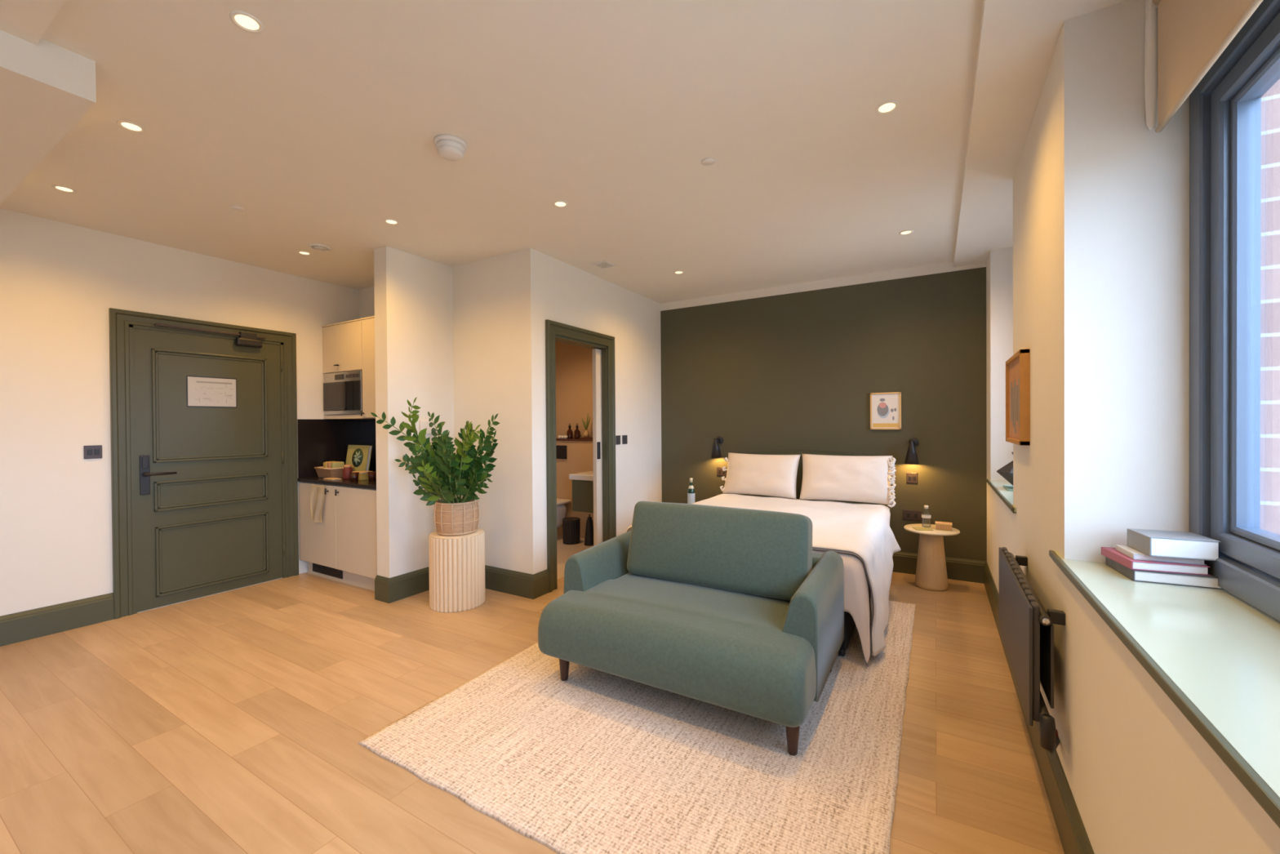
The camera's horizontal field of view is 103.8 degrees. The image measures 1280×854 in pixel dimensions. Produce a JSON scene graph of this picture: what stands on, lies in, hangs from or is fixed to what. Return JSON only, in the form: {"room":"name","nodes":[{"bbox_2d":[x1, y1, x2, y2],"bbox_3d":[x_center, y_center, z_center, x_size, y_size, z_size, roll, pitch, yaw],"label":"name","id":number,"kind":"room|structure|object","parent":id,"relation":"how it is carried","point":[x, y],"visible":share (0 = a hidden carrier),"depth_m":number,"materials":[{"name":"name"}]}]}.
{"room":"studio apartment","nodes":[
{"label":"studio apartment","id":0,"kind":"room"},
{"bbox_2d":[0,208,359,615],"bbox_3d":[-4.447,0.009,2.282,0.140,2.670,6.619,0,0,30],"label":"wall","id":1,"kind":"structure","parent":0,"point":[60,282],"depth_m":3.33,"materials":[{"name":"beige paint"}]},
{"bbox_2d":[0,30,96,204],"bbox_3d":[-4.036,-1.242,0.613,2.268,0.150,4.185,0,0,30],"label":"ceiling beam","id":2,"kind":"structure","parent":1,"relation":"attached to","point":[46,87],"depth_m":1.83,"materials":[{"name":"beige paint"}]},
{"bbox_2d":[0,592,114,646],"bbox_3d":[-4.843,1.262,1.444,0.022,0.181,4.750,0,0,30],"label":"baseboard","id":3,"kind":"structure","parent":1,"relation":"attached to","point":[24,625],"depth_m":3.24,"materials":[{"name":"green paint"}]},
{"bbox_2d":[83,444,102,458],"bbox_3d":[-3.702,0.169,3.396,0.014,0.090,0.086,0,0,30],"label":"light switch","id":4,"kind":"object","parent":1,"relation":"attached to","point":[95,451],"visible":1,"depth_m":3.40,"materials":[{"name":"brown metal"}]},
{"bbox_2d":[108,307,298,619],"bbox_3d":[-3.349,0.249,3.965,0.104,2.149,1.166,0,0,30],"label":"door","id":5,"kind":"structure","parent":1,"relation":"in","point":[205,500],"depth_m":3.87,"materials":[{"name":"green paint"}]},
{"bbox_2d":[186,375,237,407],"bbox_3d":[-3.372,-0.275,3.958,0.005,0.238,0.319,0,0,30],"label":"notice","id":6,"kind":"object","parent":5,"relation":"attached to","point":[202,391],"visible":1,"depth_m":3.95,"materials":[{"name":"white paper"}]},
{"bbox_2d":[373,245,453,577],"bbox_3d":[-1.779,-0.023,4.099,0.154,2.670,0.698,0,0,30],"label":"wall partition","id":7,"kind":"structure","parent":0,"point":[414,295],"depth_m":3.89,"materials":[{"name":"beige paint"}]},
{"bbox_2d":[419,420,435,434],"bbox_3d":[-1.712,0.002,4.037,0.022,0.110,0.130,0,0,30],"label":"thermostat","id":8,"kind":"object","parent":7,"relation":"attached to","point":[423,424],"visible":0.52,"depth_m":4.02,"materials":[{"name":"white plastic"}]},
{"bbox_2d":[358,248,543,573],"bbox_3d":[-1.766,-0.025,4.462,2.268,2.670,0.140,0,0,30],"label":"wall","id":9,"kind":"structure","parent":0,"point":[497,314],"depth_m":3.97,"materials":[{"name":"beige paint"}]},
{"bbox_2d":[297,418,376,478],"bbox_3d":[-2.391,0.190,4.422,1.230,0.528,0.567,0,0,30],"label":"backsplash","id":10,"kind":"structure","parent":9,"relation":"attached to","point":[319,442],"depth_m":4.71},
{"bbox_2d":[321,315,375,418],"bbox_3d":[-2.348,-0.510,4.499,1.226,0.866,0.376,0,0,30],"label":"upper cabinet","id":11,"kind":"object","parent":9,"relation":"attached to","point":[348,345],"visible":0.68,"depth_m":4.41,"materials":[{"name":"beige wood"}]},
{"bbox_2d":[323,369,362,414],"bbox_3d":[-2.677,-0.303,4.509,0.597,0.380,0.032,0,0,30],"label":"microwave","id":12,"kind":"object","parent":11,"relation":"in","point":[342,391],"visible":1,"depth_m":4.48,"materials":[{"name":"metal"}]},
{"bbox_2d":[374,564,549,603],"bbox_3d":[-1.373,1.220,4.033,1.327,0.181,0.526,0,0,-4],"label":"baseboard","id":13,"kind":"structure","parent":9,"relation":"attached to","point":[532,586],"depth_m":3.89,"materials":[{"name":"green paint"}]},
{"bbox_2d":[0,0,983,303],"bbox_3d":[-1.513,-1.417,1.704,5.810,0.150,8.829,0,0,30],"label":"ceiling","id":14,"kind":"structure","parent":0,"point":[322,124],"depth_m":2.31,"materials":[{"name":"beige paint"}]},
{"bbox_2d":[0,0,66,44],"bbox_3d":[-2.771,-1.305,-0.214,0.752,0.030,4.045,0,0,30],"label":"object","id":15,"kind":"structure","parent":14,"relation":"attached to","point":[28,20],"depth_m":1.60,"materials":[{"name":"beige paint"}]},
{"bbox_2d":[52,185,75,193],"bbox_3d":[-3.235,-1.336,2.818,0.090,0.006,0.090,0,0,30],"label":"recessed light","id":16,"kind":"object","parent":14,"relation":"in","point":[60,188],"visible":1,"depth_m":2.82,"materials":[{"name":"beige paint"}]},
{"bbox_2d":[116,120,145,133],"bbox_3d":[-2.268,-1.338,2.237,0.090,0.006,0.090,0,0,30],"label":"recessed light","id":17,"kind":"object","parent":14,"relation":"in","point":[126,125],"visible":1,"depth_m":2.23,"materials":[{"name":"beige paint"}]},
{"bbox_2d":[230,205,244,211],"bbox_3d":[-2.476,-1.342,3.085,0.068,0.008,0.068,0,0,30],"label":"sprinkler cover","id":18,"kind":"object","parent":14,"relation":"attached to","point":[233,207],"visible":1,"depth_m":3.07,"materials":[{"name":"white plastic"}]},
{"bbox_2d":[229,10,263,33],"bbox_3d":[-1.303,-1.340,1.663,0.090,0.006,0.090,0,0,30],"label":"recessed light","id":19,"kind":"object","parent":14,"relation":"in","point":[245,21],"visible":1,"depth_m":1.66,"materials":[{"name":"beige paint"}]},
{"bbox_2d":[297,250,311,255],"bbox_3d":[-2.603,-1.348,3.891,0.090,0.006,0.090,0,0,30],"label":"recessed light","id":20,"kind":"object","parent":14,"relation":"in","point":[302,252],"visible":1,"depth_m":3.89,"materials":[{"name":"beige paint"}]},
{"bbox_2d":[307,243,331,251],"bbox_3d":[-2.404,-1.345,3.768,0.150,0.012,0.150,0,0,30],"label":"ceiling vent","id":21,"kind":"object","parent":14,"relation":"in","point":[321,247],"visible":1,"depth_m":3.75,"materials":[{"name":"white plastic"}]},
{"bbox_2d":[383,218,399,225],"bbox_3d":[-1.637,-1.350,3.305,0.090,0.006,0.090,0,0,30],"label":"recessed light","id":22,"kind":"object","parent":14,"relation":"in","point":[389,221],"visible":1,"depth_m":3.30,"materials":[{"name":"beige paint"}]},
{"bbox_2d":[433,133,466,161],"bbox_3d":[-0.901,-1.318,2.387,0.148,0.066,0.148,0,0,30],"label":"smoke detector","id":23,"kind":"object","parent":14,"relation":"attached to","point":[449,147],"visible":1,"depth_m":2.35,"materials":[{"name":"white plastic"}]},
{"bbox_2d":[553,200,568,207],"bbox_3d":[-0.484,-1.356,3.055,0.090,0.006,0.090,0,0,30],"label":"recessed light","id":24,"kind":"object","parent":14,"relation":"in","point":[557,203],"visible":1,"depth_m":3.05,"materials":[{"name":"beige paint"}]},
{"bbox_2d":[590,260,617,269],"bbox_3d":[-0.306,-1.365,4.224,0.160,0.008,0.160,0,0,30],"label":"ceiling vent","id":25,"kind":"object","parent":14,"relation":"in","point":[605,264],"visible":1,"depth_m":4.22,"materials":[{"name":"white plastic"}]},
{"bbox_2d":[674,271,684,274],"bbox_3d":[0.346,-1.372,4.458,0.090,0.006,0.090,0,0,30],"label":"recessed light","id":26,"kind":"object","parent":14,"relation":"in","point":[675,272],"visible":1,"depth_m":4.45,"materials":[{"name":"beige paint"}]},
{"bbox_2d":[701,157,715,165],"bbox_3d":[0.349,-1.357,2.570,0.068,0.008,0.068,0,0,30],"label":"sprinkler cover","id":27,"kind":"object","parent":14,"relation":"attached to","point":[708,161],"visible":1,"depth_m":2.56,"materials":[{"name":"white plastic"}]},
{"bbox_2d":[875,100,898,115],"bbox_3d":[1.053,-1.360,2.139,0.090,0.006,0.090,0,0,30],"label":"recessed light","id":28,"kind":"object","parent":14,"relation":"in","point":[887,107],"visible":1,"depth_m":2.14,"materials":[{"name":"beige paint"}]},
{"bbox_2d":[898,230,913,235],"bbox_3d":[1.885,-1.376,3.552,0.090,0.006,0.090,0,0,30],"label":"recessed light","id":29,"kind":"object","parent":14,"relation":"in","point":[904,232],"visible":1,"depth_m":3.55,"materials":[{"name":"beige paint"}]},
{"bbox_2d":[0,534,1064,853],"bbox_3d":[-1.570,1.385,1.869,5.531,0.124,9.000,0,0,30],"label":"floor","id":30,"kind":"structure","parent":0,"point":[234,721],"depth_m":2.21,"materials":[{"name":"brown wood"}]},
{"bbox_2d":[298,481,377,591],"bbox_3d":[-2.394,0.901,4.414,1.227,0.826,0.594,0,0,30],"label":"base cabinet","id":31,"kind":"object","parent":30,"relation":"on","point":[342,547],"visible":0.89,"depth_m":4.16,"materials":[{"name":"beige wood"}]},
{"bbox_2d":[310,483,324,522],"bbox_3d":[-2.760,0.653,4.290,0.217,0.327,0.024,0,0,30],"label":"tea towel","id":32,"kind":"object","parent":31,"relation":"hanging from","point":[317,492],"visible":1,"depth_m":4.29,"materials":[{"name":"beige fabric"}]},
{"bbox_2d":[312,563,342,578],"bbox_3d":[-2.724,1.252,4.366,0.470,0.070,0.011,0,0,30],"label":"vent grille","id":33,"kind":"object","parent":31,"relation":"attached to","point":[323,571],"depth_m":4.36,"materials":[{"name":"black metal"}]},
{"bbox_2d":[297,476,376,488],"bbox_3d":[-2.392,0.468,4.421,1.230,0.028,0.575,0,0,30],"label":"countertop","id":34,"kind":"structure","parent":31,"relation":"on","point":[346,482],"depth_m":4.20,"materials":[{"name":"black stone"}]},
{"bbox_2d":[323,477,342,479],"bbox_3d":[-2.678,0.451,4.367,0.150,0.010,0.080,0,0,30],"label":"wooden coaster","id":35,"kind":"object","parent":34,"relation":"on","point":[326,478],"visible":1,"depth_m":4.34,"materials":[{"name":"wood"}]},
{"bbox_2d":[314,466,354,477],"bbox_3d":[-2.763,0.405,4.532,0.271,0.093,0.213,0,0,30],"label":"basket","id":36,"kind":"object","parent":34,"relation":"on","point":[322,472],"visible":0.67,"depth_m":4.45,"materials":[{"name":"beige wicker"}]},
{"bbox_2d":[323,461,333,467],"bbox_3d":[-2.818,0.379,4.565,0.071,0.133,0.100,0,0,30],"label":"snack packet","id":37,"kind":"object","parent":36,"relation":"in","point":[325,465],"visible":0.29,"depth_m":4.52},
{"bbox_2d":[326,461,339,467],"bbox_3d":[-2.766,0.379,4.534,0.063,0.132,0.100,0,0,30],"label":"snack packet","id":38,"kind":"object","parent":36,"relation":"in","point":[328,464],"visible":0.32,"depth_m":4.49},
{"bbox_2d":[330,461,344,467],"bbox_3d":[-2.714,0.379,4.504,0.054,0.131,0.100,0,0,30],"label":"snack packet","id":39,"kind":"object","parent":36,"relation":"in","point":[333,464],"visible":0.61,"depth_m":4.48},
{"bbox_2d":[342,464,352,479],"bbox_3d":[-2.556,0.393,4.388,0.076,0.126,0.076,0,0,30],"label":"jar","id":40,"kind":"object","parent":34,"relation":"on","point":[347,468],"visible":0.91,"depth_m":4.36,"materials":[{"name":"red glass"}]},
{"bbox_2d":[349,471,359,481],"bbox_3d":[-2.390,0.418,4.197,0.068,0.075,0.068,0,0,30],"label":"tumbler","id":41,"kind":"object","parent":34,"relation":"on","point":[354,475],"visible":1,"depth_m":4.17,"materials":[{"name":"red glass"}]},
{"bbox_2d":[345,444,372,471],"bbox_3d":[-2.579,0.312,4.585,0.330,0.291,0.075,0,0,30],"label":"book","id":42,"kind":"object","parent":34,"relation":"on","point":[357,455],"visible":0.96,"depth_m":4.55,"materials":[{"name":"yellow paper"}]},
{"bbox_2d":[353,450,361,464],"bbox_3d":[-2.575,0.281,4.565,0.128,0.126,0.033,0,0,30],"label":"print","id":43,"kind":"object","parent":42,"relation":"attached to","point":[357,454],"depth_m":4.56},
{"bbox_2d":[351,470,373,479],"bbox_3d":[-2.402,0.420,4.344,0.130,0.070,0.110,0,0,30],"label":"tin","id":44,"kind":"object","parent":34,"relation":"on","point":[363,475],"visible":0.63,"depth_m":4.30,"materials":[{"name":"metal"}]},
{"bbox_2d":[367,471,376,480],"bbox_3d":[-2.262,0.417,4.238,0.068,0.075,0.068,0,0,30],"label":"tumbler","id":45,"kind":"object","parent":34,"relation":"on","point":[371,475],"visible":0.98,"depth_m":4.21,"materials":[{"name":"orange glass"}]},
{"bbox_2d":[428,528,485,612],"bbox_3d":[-1.360,1.048,3.737,0.390,0.528,0.390,0,0,30],"label":"plinth","id":46,"kind":"object","parent":30,"relation":"on","point":[456,564],"visible":0.83,"depth_m":3.58,"materials":[{"name":"beige wood"}]},
{"bbox_2d":[434,496,479,536],"bbox_3d":[-1.362,0.647,3.734,0.322,0.275,0.323,0,0,30],"label":"wicker planter","id":47,"kind":"object","parent":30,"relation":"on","point":[454,519],"visible":0.86,"depth_m":3.61,"materials":[{"name":"beige wicker"}]},
{"bbox_2d":[370,396,500,505],"bbox_3d":[-1.409,0.274,3.655,0.962,0.978,0.416,0,0,17],"label":"potted plant","id":48,"kind":"object","parent":47,"relation":"in","point":[439,470],"visible":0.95,"depth_m":3.60,"materials":[{"name":"green plant"}]},
{"bbox_2d":[562,516,580,544],"bbox_3d":[-0.765,1.156,5.593,0.196,0.270,0.196,0,0,30],"label":"waste bin","id":49,"kind":"object","parent":30,"relation":"on","point":[571,525],"visible":1,"depth_m":5.51,"materials":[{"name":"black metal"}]},
{"bbox_2d":[584,514,593,546],"bbox_3d":[-0.552,1.122,5.502,0.124,0.335,0.124,0,0,30],"label":"toilet brush holder","id":50,"kind":"object","parent":30,"relation":"on","point":[588,540],"visible":0.96,"depth_m":5.46,"materials":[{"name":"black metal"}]},
{"bbox_2d":[358,600,915,853],"bbox_3d":[0.407,1.300,2.858,1.963,0.012,2.932,0,0,30],"label":"jute rug","id":51,"kind":"object","parent":30,"relation":"on","point":[593,761],"visible":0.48,"depth_m":1.98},
{"bbox_2d":[537,501,844,755],"bbox_3d":[0.278,0.867,2.626,1.342,0.859,0.976,0,0,30],"label":"loveseat","id":52,"kind":"object","parent":51,"relation":"on","point":[735,609],"visible":1,"depth_m":2.43,"materials":[{"name":"green fabric"}]},
{"bbox_2d":[626,501,812,600],"bbox_3d":[0.414,0.661,2.782,1.035,0.450,0.293,0,0,30],"label":"cushion","id":53,"kind":"object","parent":52,"relation":"on","point":[753,554],"depth_m":2.64,"materials":[{"name":"green fabric"}]},
{"bbox_2d":[738,450,885,656],"bbox_3d":[1.082,0.765,3.973,1.400,1.058,1.980,0,0,30],"label":"double bed","id":54,"kind":"object","parent":30,"relation":"on","point":[849,623],"visible":0.12,"depth_m":4.67,"materials":[{"name":"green fabric"}]},
{"bbox_2d":[626,493,901,662],"bbox_3d":[1.000,0.948,3.782,1.673,0.613,1.728,0,0,30],"label":"duvet","id":55,"kind":"object","parent":54,"relation":"on","point":[862,535],"visible":0.52,"depth_m":3.11,"materials":[{"name":"fabric"}]},
{"bbox_2d":[720,452,800,498],"bbox_3d":[1.130,0.450,4.755,0.743,0.390,0.232,0,1,35],"label":"pillow","id":56,"kind":"object","parent":55,"relation":"on","point":[771,475],"visible":1,"depth_m":4.66,"materials":[{"name":"white fabric"}]},
{"bbox_2d":[799,453,896,507],"bbox_3d":[1.796,0.454,4.361,0.778,0.418,0.250,0,0,30],"label":"pillow","id":57,"kind":"object","parent":55,"relation":"on","point":[858,478],"visible":1,"depth_m":4.28,"materials":[{"name":"white fabric"}]},
{"bbox_2d":[903,523,959,591],"bbox_3d":[2.343,1.049,4.034,0.392,0.472,0.392,0,0,30],"label":"side table","id":58,"kind":"object","parent":30,"relation":"on","point":[931,570],"visible":0.95,"depth_m":3.95,"materials":[{"name":"brown wood"}]},
{"bbox_2d":[911,526,933,530],"bbox_3d":[2.255,0.812,4.003,0.120,0.004,0.110,0,0,10],"label":"card","id":59,"kind":"object","parent":58,"relation":"on","point":[914,527],"visible":1,"depth_m":4.00,"materials":[{"name":"beige paper"}]},
{"bbox_2d":[921,505,931,527],"bbox_3d":[2.334,0.726,4.088,0.067,0.173,0.067,0,0,30],"label":"water bottle","id":60,"kind":"object","parent":58,"relation":"on","point":[923,515],"visible":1,"depth_m":4.08,"materials":[{"name":"clear glass"}]},
{"bbox_2d":[935,520,952,530],"bbox_3d":[2.412,0.787,3.985,0.116,0.052,0.086,0,0,30],"label":"gift box","id":61,"kind":"object","parent":58,"relation":"on","point":[944,526],"visible":1,"depth_m":3.95,"materials":[{"name":"cardboard"}]},
{"bbox_3d":[0.542,1.054,5.054,0.392,0.472,0.392,0,0,30],"label":"side table","id":62,"kind":"object","parent":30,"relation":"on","visible":0},
{"bbox_2d":[687,477,694,503],"bbox_3d":[0.515,0.665,5.043,0.075,0.305,0.075,0,0,30],"label":"bottle","id":63,"kind":"object","parent":62,"relation":"on","point":[691,492],"visible":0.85,"depth_m":5.02,"materials":[{"name":"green glass"}]},
{"bbox_2d":[555,341,593,537],"bbox_3d":[-1.126,-0.036,5.264,1.718,2.670,1.971,0,0,30],"label":"wall","id":64,"kind":"structure","parent":0,"point":[574,363],"depth_m":6.00,"materials":[{"name":"paint"}]},
{"bbox_2d":[555,444,567,458],"bbox_3d":[-0.952,0.298,5.959,0.200,0.160,0.022,0,0,30],"label":"flush plate","id":65,"kind":"object","parent":64,"relation":"attached to","point":[561,451],"visible":0.7,"depth_m":5.94,"materials":[{"name":"black metal"}]},
{"bbox_2d":[556,498,570,528],"bbox_3d":[-1.087,1.019,5.758,0.370,0.332,0.500,0,0,30],"label":"toilet","id":66,"kind":"object","parent":64,"relation":"attached to","point":[561,507],"visible":0.21,"depth_m":5.78,"materials":[{"name":"white ceramic"}]},
{"bbox_2d":[555,438,592,440],"bbox_3d":[-0.692,0.150,5.906,1.613,0.021,0.183,0,0,30],"label":"wooden ledge","id":67,"kind":"object","parent":64,"relation":"attached to","point":[557,439],"visible":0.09,"depth_m":5.88,"materials":[{"name":"brown wood"}]},
{"bbox_2d":[557,435,568,438],"bbox_3d":[-0.917,0.120,5.966,0.123,0.038,0.045,0,0,30],"label":"rolled flannel","id":68,"kind":"object","parent":67,"relation":"on","point":[559,436],"visible":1,"depth_m":5.95,"materials":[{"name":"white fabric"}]},
{"bbox_2d":[566,423,573,438],"bbox_3d":[-0.839,0.049,5.995,0.072,0.182,0.072,0,0,30],"label":"bottle","id":69,"kind":"object","parent":67,"relation":"on","point":[569,433],"visible":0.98,"depth_m":5.97,"materials":[{"name":"brown glass"}]},
{"bbox_2d":[573,423,580,439],"bbox_3d":[-0.744,0.049,5.940,0.072,0.182,0.072,0,0,30],"label":"bottle","id":70,"kind":"object","parent":67,"relation":"on","point":[576,433],"visible":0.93,"depth_m":5.92,"materials":[{"name":"brown glass"}]},
{"bbox_2d":[578,436,592,439],"bbox_3d":[-0.605,0.130,5.870,0.200,0.020,0.100,0,0,30],"label":"tray","id":71,"kind":"object","parent":67,"relation":"on","point":[580,437],"visible":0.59,"depth_m":5.84,"materials":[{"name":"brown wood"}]},
{"bbox_2d":[582,413,590,437],"bbox_3d":[-0.632,-0.020,5.884,0.060,0.278,0.113,-1,0,-32],"label":"bud vase","id":72,"kind":"object","parent":71,"relation":"on","point":[585,433],"visible":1,"depth_m":5.87,"materials":[{"name":"ceramic"}]},
{"bbox_2d":[568,471,593,512],"bbox_3d":[-0.388,0.599,5.295,0.475,0.530,0.560,0,0,30],"label":"bathroom vanity","id":73,"kind":"object","parent":64,"relation":"attached to","point":[582,482],"visible":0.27,"depth_m":5.11,"materials":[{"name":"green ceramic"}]},
{"bbox_2d":[568,471,593,480],"bbox_3d":[-0.389,0.509,5.295,0.475,0.061,0.560,0,0,30],"label":"basin","id":74,"kind":"object","parent":73,"relation":"in","point":[584,476],"depth_m":5.12,"materials":[{"name":"white ceramic"}]},
{"bbox_2d":[541,253,662,569],"bbox_3d":[-0.317,-0.038,4.816,0.130,2.670,1.980,0,0,30],"label":"wall","id":75,"kind":"structure","parent":0,"point":[571,295],"depth_m":4.97,"materials":[{"name":"beige paint"}]},
{"bbox_2d":[545,319,616,592],"bbox_3d":[-0.543,0.226,4.406,0.165,2.152,0.958,0,0,30],"label":"door frame","id":76,"kind":"structure","parent":75,"relation":"in","point":[602,346],"depth_m":4.66,"materials":[{"name":"green paint"}]},
{"bbox_2d":[615,435,620,444],"bbox_3d":[-0.209,0.126,4.857,0.014,0.088,0.076,0,0,30],"label":"light switch","id":77,"kind":"object","parent":75,"relation":"attached to","point":[617,437],"visible":1,"depth_m":4.84,"materials":[{"name":"metal"}]},
{"bbox_2d":[622,435,627,444],"bbox_3d":[-0.148,0.125,4.961,0.014,0.088,0.086,0,0,30],"label":"light switch","id":78,"kind":"object","parent":75,"relation":"attached to","point":[624,437],"visible":1,"depth_m":4.95,"materials":[{"name":"metal"}]},
{"bbox_2d":[660,262,986,560],"bbox_3d":[1.653,-0.052,4.889,3.592,2.670,0.153,0,0,30],"label":"wall","id":79,"kind":"structure","parent":0,"point":[797,371],"depth_m":4.64,"materials":[{"name":"paint"}]},
{"bbox_2d":[711,435,723,457],"bbox_3d":[0.804,0.210,5.212,0.116,0.224,0.158,0,0,30],"label":"reading lamp","id":80,"kind":"object","parent":79,"relation":"attached to","point":[716,453],"visible":1,"depth_m":5.17,"materials":[{"name":"black metal"}]},
{"bbox_2d":[716,466,726,475],"bbox_3d":[0.857,0.466,5.267,0.110,0.090,0.014,0,0,30],"label":"wall socket","id":81,"kind":"object","parent":79,"relation":"attached to","point":[719,469],"visible":0.81,"depth_m":5.27,"materials":[{"name":"brown metal"}]},
{"bbox_2d":[870,391,901,429],"bbox_3d":[2.189,-0.142,4.471,0.248,0.330,0.022,0,0,30],"label":"framed print","id":82,"kind":"object","parent":79,"relation":"attached to","point":[885,407],"visible":1,"depth_m":4.47,"materials":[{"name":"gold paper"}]},
{"bbox_2d":[904,437,919,464],"bbox_3d":[2.336,0.205,4.310,0.116,0.220,0.158,0,0,30],"label":"reading lamp","id":83,"kind":"object","parent":79,"relation":"attached to","point":[911,458],"visible":1,"depth_m":4.27,"materials":[{"name":"black metal"}]},
{"bbox_2d":[906,472,917,483],"bbox_3d":[2.373,0.444,4.375,0.084,0.090,0.014,0,0,30],"label":"light switch","id":84,"kind":"object","parent":79,"relation":"attached to","point":[912,477],"visible":1,"depth_m":4.37,"materials":[{"name":"brown metal"}]},
{"bbox_2d":[902,509,922,520],"bbox_3d":[2.376,0.770,4.376,0.148,0.088,0.014,0,0,30],"label":"wall socket","id":85,"kind":"object","parent":79,"relation":"attached to","point":[916,515],"visible":0.91,"depth_m":4.37,"materials":[{"name":"brown metal"}]},
{"bbox_2d":[892,551,986,583],"bbox_3d":[1.540,1.194,4.868,3.013,0.181,0.022,0,0,30],"label":"baseboard","id":86,"kind":"structure","parent":79,"relation":"attached to","point":[959,569],"depth_m":4.21,"materials":[{"name":"green paint"}]},
{"bbox_2d":[986,0,1279,853],"bbox_3d":[0.824,-0.013,0.315,0.379,2.670,8.579,0,0,30],"label":"wall","id":87,"kind":"structure","parent":0,"point":[1093,280],"depth_m":1.56,"materials":[{"name":"beige paint"}]},
{"bbox_2d":[986,478,1016,513],"bbox_3d":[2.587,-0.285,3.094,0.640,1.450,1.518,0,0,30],"label":"window sill","id":88,"kind":"structure","parent":87,"relation":"in","point":[1006,496],"depth_m":3.18,"materials":[{"name":"stone"}]},
{"bbox_2d":[1003,484,1013,490],"bbox_3d":[2.519,0.405,3.291,0.200,0.007,0.260,0,0,30],"label":"magazine","id":89,"kind":"object","parent":88,"relation":"on","point":[1007,487],"visible":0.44,"depth_m":3.31,"materials":[{"name":"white paper"}]},
{"bbox_2d":[996,452,1013,484],"bbox_3d":[2.492,0.283,3.294,0.250,0.235,0.216,0,0,30],"label":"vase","id":90,"kind":"object","parent":89,"relation":"on","point":[1006,471],"visible":0.1,"depth_m":3.29,"materials":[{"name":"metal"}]},
{"bbox_2d":[1005,348,1030,445],"bbox_3d":[1.844,-0.134,2.455,0.036,0.428,0.535,0,0,30],"label":"framed picture","id":91,"kind":"object","parent":87,"relation":"attached to","point":[1018,366],"visible":1,"depth_m":2.35},
{"bbox_2d":[999,546,1065,725],"bbox_3d":[1.540,0.774,1.998,0.099,0.393,0.919,0,0,30],"label":"radiator","id":92,"kind":"object","parent":87,"relation":"attached to","point":[1026,628],"visible":0.99,"depth_m":1.74,"materials":[{"name":"metal"}]},
{"bbox_2d":[1040,713,1059,753],"bbox_3d":[1.365,1.004,1.667,0.040,0.182,0.248,0,1,43],"label":"radiator valve","id":93,"kind":"object","parent":92,"relation":"attached to","point":[1049,739],"visible":0.99,"depth_m":1.58,"materials":[{"name":"black metal"}]},
{"bbox_2d":[983,560,1094,853],"bbox_3d":[0.660,1.232,0.425,0.022,0.181,8.579,0,0,30],"label":"baseboard","id":94,"kind":"structure","parent":87,"relation":"attached to","point":[1073,834],"depth_m":1.67,"materials":[{"name":"green paint"}]},
{"bbox_2d":[953,0,1127,267],"bbox_3d":[0.683,-1.323,0.383,0.525,0.050,8.579,0,0,30],"label":"ceiling beam","id":95,"kind":"structure","parent":87,"relation":"attached to","point":[1018,39],"depth_m":2.04,"materials":[{"name":"beige paint"}]},
{"bbox_2d":[1048,0,1279,827],"bbox_3d":[0.910,-0.253,0.246,0.640,1.450,3.098,0,0,30],"label":"window","id":96,"kind":"structure","parent":87,"relation":"in","point":[1215,653],"depth_m":1.27,"materials":[{"name":"metal"}]},
{"bbox_2d":[1105,556,1223,589],"bbox_3d":[1.500,0.414,1.442,0.190,0.030,0.180,0,0,24],"label":"book","id":97,"kind":"object","parent":96,"relation":"on","point":[1211,581],"visible":0.48,"depth_m":1.37,"materials":[{"name":"white paper"}]},
{"bbox_2d":[1101,546,1210,575],"bbox_3d":[1.485,0.386,1.457,0.165,0.024,0.175,0,0,21],"label":"book","id":98,"kind":"object","parent":97,"relation":"on","point":[1111,553],"visible":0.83,"depth_m":1.39,"materials":[{"name":"paper"}]},
{"bbox_2d":[1115,544,1206,564],"bbox_3d":[1.490,0.366,1.442,0.150,0.016,0.120,0,0,25],"label":"book","id":99,"kind":"object","parent":98,"relation":"on","point":[1128,551],"visible":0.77,"depth_m":1.41,"materials":[{"name":"paper"}]},
{"bbox_2d":[1126,528,1221,560],"bbox_3d":[1.505,0.331,1.421,0.145,0.053,0.125,0,0,22],"label":"book","id":100,"kind":"object","parent":99,"relation":"on","point":[1156,543],"visible":1,"depth_m":1.38,"materials":[{"name":"white paper"}]},
{"bbox_2d":[1144,0,1263,133],"bbox_3d":[0.837,-1.077,0.278,0.075,0.442,2.850,0,0,30],"label":"roller blind","id":101,"kind":"object","parent":96,"relation":"attached to","point":[1184,39],"visible":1,"depth_m":1.34,"materials":[{"name":"beige fabric"}]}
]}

